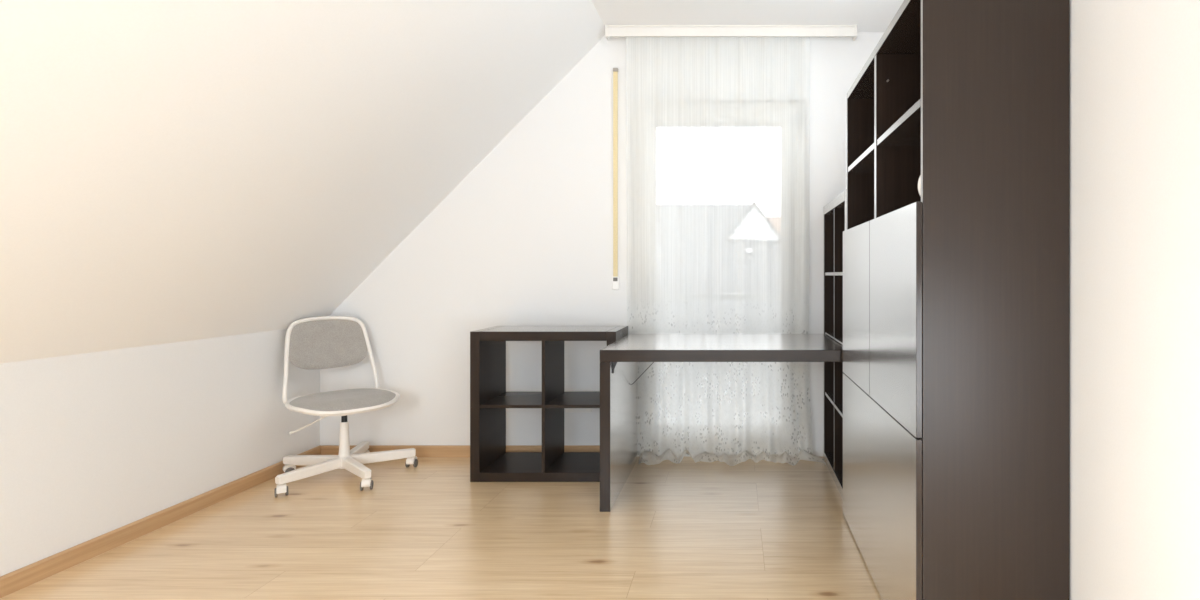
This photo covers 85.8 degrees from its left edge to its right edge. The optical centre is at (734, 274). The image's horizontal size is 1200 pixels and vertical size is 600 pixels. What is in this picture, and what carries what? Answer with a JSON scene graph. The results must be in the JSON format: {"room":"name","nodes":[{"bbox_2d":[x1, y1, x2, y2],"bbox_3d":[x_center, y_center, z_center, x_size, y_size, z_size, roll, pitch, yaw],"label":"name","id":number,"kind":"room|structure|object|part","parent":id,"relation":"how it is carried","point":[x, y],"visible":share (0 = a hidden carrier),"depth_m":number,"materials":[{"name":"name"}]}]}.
{"room":"home office","nodes":[
{"label":"home office","id":0,"kind":"room"},
{"bbox_2d":[0,329,319,575],"bbox_3d":[-2.625,0.753,0.446,0.280,0.907,6.652,0,0,0],"label":"wall","id":1,"kind":"structure","parent":0,"point":[95,444],"depth_m":2.59,"materials":[{"name":"paint"}]},
{"bbox_2d":[0,445,320,597],"bbox_3d":[-2.478,1.054,0.586,0.014,0.067,6.372,0,0,0],"label":"baseboard","id":2,"kind":"structure","parent":1,"relation":"attached to","point":[11,582],"depth_m":2.57,"materials":[{"name":"brown wood"}]},
{"bbox_2d":[0,0,604,363],"bbox_3d":[-1.762,-0.702,0.446,2.005,2.003,6.652,0,0,0],"label":"ceiling","id":3,"kind":"structure","parent":0,"point":[172,171],"depth_m":2.27,"materials":[{"name":"paint"}]},
{"bbox_2d":[0,457,881,599],"bbox_3d":[-0.789,1.147,0.586,3.391,0.120,6.372,0,0,0],"label":"floor","id":4,"kind":"structure","parent":0,"point":[688,529],"depth_m":2.56,"materials":[{"name":"brown wood"}]},
{"bbox_2d":[274,316,417,496],"bbox_3d":[-2.129,0.660,3.401,0.656,0.853,0.677,0,0,0],"label":"swivel chair","id":5,"kind":"object","parent":4,"relation":"on","point":[323,342],"visible":1,"depth_m":3.42,"materials":[{"name":"white plastic"}]},
{"bbox_3d":[-2.178,1.002,3.224,0.043,0.054,0.312,0,0,23],"label":"leg","id":6,"kind":"part","parent":5,"relation":"part of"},
{"bbox_3d":[-2.183,0.766,3.263,0.014,0.071,0.230,0,0,26],"label":"height lever","id":7,"kind":"part","parent":5,"relation":"part of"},
{"bbox_3d":[-2.290,1.002,3.411,0.312,0.054,0.043,0,0,5],"label":"leg","id":8,"kind":"part","parent":5,"relation":"part of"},
{"bbox_3d":[-2.241,0.466,3.509,0.241,0.464,0.474,0,0,40],"label":"frame","id":9,"kind":"part","parent":5,"relation":"part of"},
{"bbox_3d":[-1.965,1.002,3.273,0.312,0.054,0.043,0,0,41],"label":"leg","id":10,"kind":"part","parent":5,"relation":"part of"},
{"bbox_3d":[-2.147,1.002,3.576,0.043,0.054,0.312,0,0,-13],"label":"leg","id":11,"kind":"part","parent":5,"relation":"part of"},
{"bbox_3d":[-1.946,1.002,3.491,0.312,0.054,0.043,0,0,-31],"label":"leg","id":12,"kind":"part","parent":5,"relation":"part of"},
{"bbox_2d":[470,326,627,481],"bbox_3d":[-1.008,0.692,3.499,0.766,0.790,0.385,0,0,0],"label":"cube shelf","id":13,"kind":"object","parent":4,"relation":"on","point":[490,461],"visible":0.78,"depth_m":3.38,"materials":[{"name":"black wood"}]},
{"bbox_3d":[-1.367,0.692,3.499,0.049,0.790,0.385,0,0,0],"label":"panel","id":14,"kind":"part","parent":13,"relation":"part of","materials":[{"name":"black wood"}]},
{"bbox_3d":[-1.008,1.062,3.499,0.667,0.049,0.385,0,0,0],"label":"panel","id":15,"kind":"part","parent":13,"relation":"part of","materials":[{"name":"black wood"}]},
{"bbox_3d":[-1.008,0.322,3.499,0.667,0.049,0.385,0,0,0],"label":"panel","id":16,"kind":"part","parent":13,"relation":"part of","materials":[{"name":"black wood"}]},
{"bbox_3d":[-0.649,0.692,3.499,0.049,0.790,0.385,0,0,0],"label":"panel","id":17,"kind":"part","parent":13,"relation":"part of","materials":[{"name":"black wood"}]},
{"bbox_2d":[600,334,842,511],"bbox_3d":[-0.051,0.716,3.295,1.140,0.743,0.810,0,0,0],"label":"desk","id":18,"kind":"object","parent":4,"relation":"on","point":[619,359],"visible":0.98,"depth_m":2.99,"materials":[{"name":"black wood"}]},
{"bbox_3d":[-0.597,0.743,3.295,0.048,0.687,0.810,0,0,0],"label":"panel leg","id":19,"kind":"part","parent":18,"relation":"part of","materials":[{"name":"black wood"}]},
{"bbox_2d":[823,189,846,498],"bbox_3d":[0.711,0.342,3.344,0.378,1.490,0.790,0,0,0],"label":"cube shelf","id":20,"kind":"object","parent":4,"relation":"on","point":[835,211],"visible":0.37,"depth_m":3.56,"materials":[{"name":"black wood"}]},
{"bbox_3d":[0.711,0.342,3.715,0.378,1.490,0.049,0,0,0],"label":"panel","id":21,"kind":"part","parent":20,"relation":"part of","materials":[{"name":"black wood"}]},
{"bbox_3d":[0.711,1.062,3.344,0.378,0.049,0.691,0,0,0],"label":"panel","id":22,"kind":"part","parent":20,"relation":"part of","materials":[{"name":"black wood"}]},
{"bbox_3d":[0.711,-0.379,3.344,0.378,0.049,0.691,0,0,0],"label":"panel","id":23,"kind":"part","parent":20,"relation":"part of","materials":[{"name":"wood"}]},
{"bbox_3d":[0.711,0.342,2.974,0.378,1.490,0.049,0,0,0],"label":"panel","id":24,"kind":"part","parent":20,"relation":"part of","materials":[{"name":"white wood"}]},
{"bbox_2d":[843,0,1069,599],"bbox_3d":[0.694,0.133,2.273,0.412,1.908,1.158,0,0,0],"label":"storage cabinet","id":25,"kind":"object","parent":4,"relation":"on","point":[956,295],"visible":1,"depth_m":1.69,"materials":[{"name":"black wood"}]},
{"bbox_3d":[0.495,0.121,2.568,0.016,0.636,0.567,0,0,0],"label":"door","id":26,"kind":"part","parent":25,"relation":"part of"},
{"bbox_3d":[0.703,0.133,2.842,0.395,1.908,0.020,0,0,0],"label":"panel","id":27,"kind":"part","parent":25,"relation":"part of","materials":[{"name":"black wood"}]},
{"bbox_3d":[0.495,0.760,2.273,0.016,0.634,1.157,0,0,0],"label":"drawer","id":28,"kind":"part","parent":25,"relation":"part of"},
{"bbox_3d":[0.703,-0.806,2.273,0.395,0.030,1.117,0,0,0],"label":"panel","id":29,"kind":"part","parent":25,"relation":"part of","materials":[{"name":"black wood"}]},
{"bbox_3d":[0.495,0.121,1.988,0.016,0.636,0.587,0,0,0],"label":"door","id":30,"kind":"part","parent":25,"relation":"part of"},
{"bbox_2d":[918,175,920,196],"bbox_3d":[0.577,-0.260,1.776,0.120,0.136,0.120,0,0,0],"label":"vase","id":31,"kind":"object","parent":25,"relation":"on","point":[919,180],"visible":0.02,"depth_m":1.77,"materials":[{"name":"white ceramic"}]},
{"bbox_3d":[0.703,0.133,1.704,0.395,1.908,0.020,0,0,0],"label":"panel","id":32,"kind":"part","parent":25,"relation":"part of","materials":[{"name":"brown wood"}]},
{"bbox_2d":[320,32,883,456],"bbox_3d":[-0.789,-0.223,3.922,3.951,2.860,0.300,0,0,0],"label":"wall","id":33,"kind":"structure","parent":0,"point":[525,238],"depth_m":3.77,"materials":[{"name":"paint"}]},
{"bbox_2d":[321,445,599,456],"bbox_3d":[-1.554,1.054,3.765,1.834,0.067,0.014,0,0,0],"label":"baseboard","id":34,"kind":"structure","parent":33,"relation":"attached to","point":[421,450],"depth_m":3.76,"materials":[{"name":"brown wood"}]},
{"bbox_2d":[566,408,591,412],"bbox_3d":[-0.934,0.782,3.766,0.156,0.082,0.012,0,0,0],"label":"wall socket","id":35,"kind":"object","parent":33,"relation":"attached to","point":[568,410],"visible":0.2,"depth_m":3.76,"materials":[{"name":"white plastic"}]},
{"bbox_2d":[612,68,618,289],"bbox_3d":[-0.713,-0.574,3.761,0.040,1.322,0.020,0,0,0],"label":"strap","id":36,"kind":"object","parent":33,"relation":"attached to","point":[615,278],"visible":1,"depth_m":3.76,"materials":[{"name":"beige fabric"}]},
{"bbox_3d":[-0.713,0.047,3.764,0.040,0.080,0.016,0,0,0],"label":"winder plate","id":37,"kind":"part","parent":36,"relation":"part of","materials":[{"name":"white plastic"}]},
{"bbox_2d":[632,327,804,453],"bbox_3d":[-0.099,0.018,3.825,1.053,2.137,0.163,0,0,0],"label":"door","id":38,"kind":"structure","parent":33,"relation":"in","point":[632,327],"depth_m":3.80,"materials":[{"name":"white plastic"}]},
{"bbox_2d":[591,0,903,31],"bbox_3d":[0.073,-1.553,0.446,1.666,0.200,6.652,0,0,0],"label":"ceiling","id":39,"kind":"structure","parent":0,"point":[868,15],"depth_m":3.49,"materials":[{"name":"paint"}]},
{"bbox_2d":[605,25,856,40],"bbox_3d":[-0.022,-1.419,3.691,1.462,0.067,0.072,0,0,0],"label":"rail","id":40,"kind":"object","parent":39,"relation":"attached to","point":[610,30],"visible":1,"depth_m":3.66,"materials":[{"name":"white plastic"}]},
{"bbox_2d":[626,37,825,465],"bbox_3d":[-0.074,-0.168,3.627,1.172,2.502,0.228,0,0,0],"label":"curtain","id":41,"kind":"object","parent":40,"relation":"hanging from","point":[718,128],"visible":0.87,"depth_m":3.71,"materials":[{"name":"fabric"}]},
{"bbox_2d":[1070,0,1199,599],"bbox_3d":[1.046,-0.223,0.446,0.280,2.860,6.652,0,0,0],"label":"wall","id":42,"kind":"structure","parent":0,"point":[1135,64],"depth_m":1.43,"materials":[{"name":"paint"}]},
{"label":"outside","id":43,"kind":"structure","parent":0,"visible":0},
{"bbox_2d":[658,362,780,423],"bbox_3d":[0.000,4.687,47.186,80.000,0.200,85.628,0,0,0],"label":"ground","id":44,"kind":"structure","parent":43,"point":[689,362],"depth_m":24.91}
]}

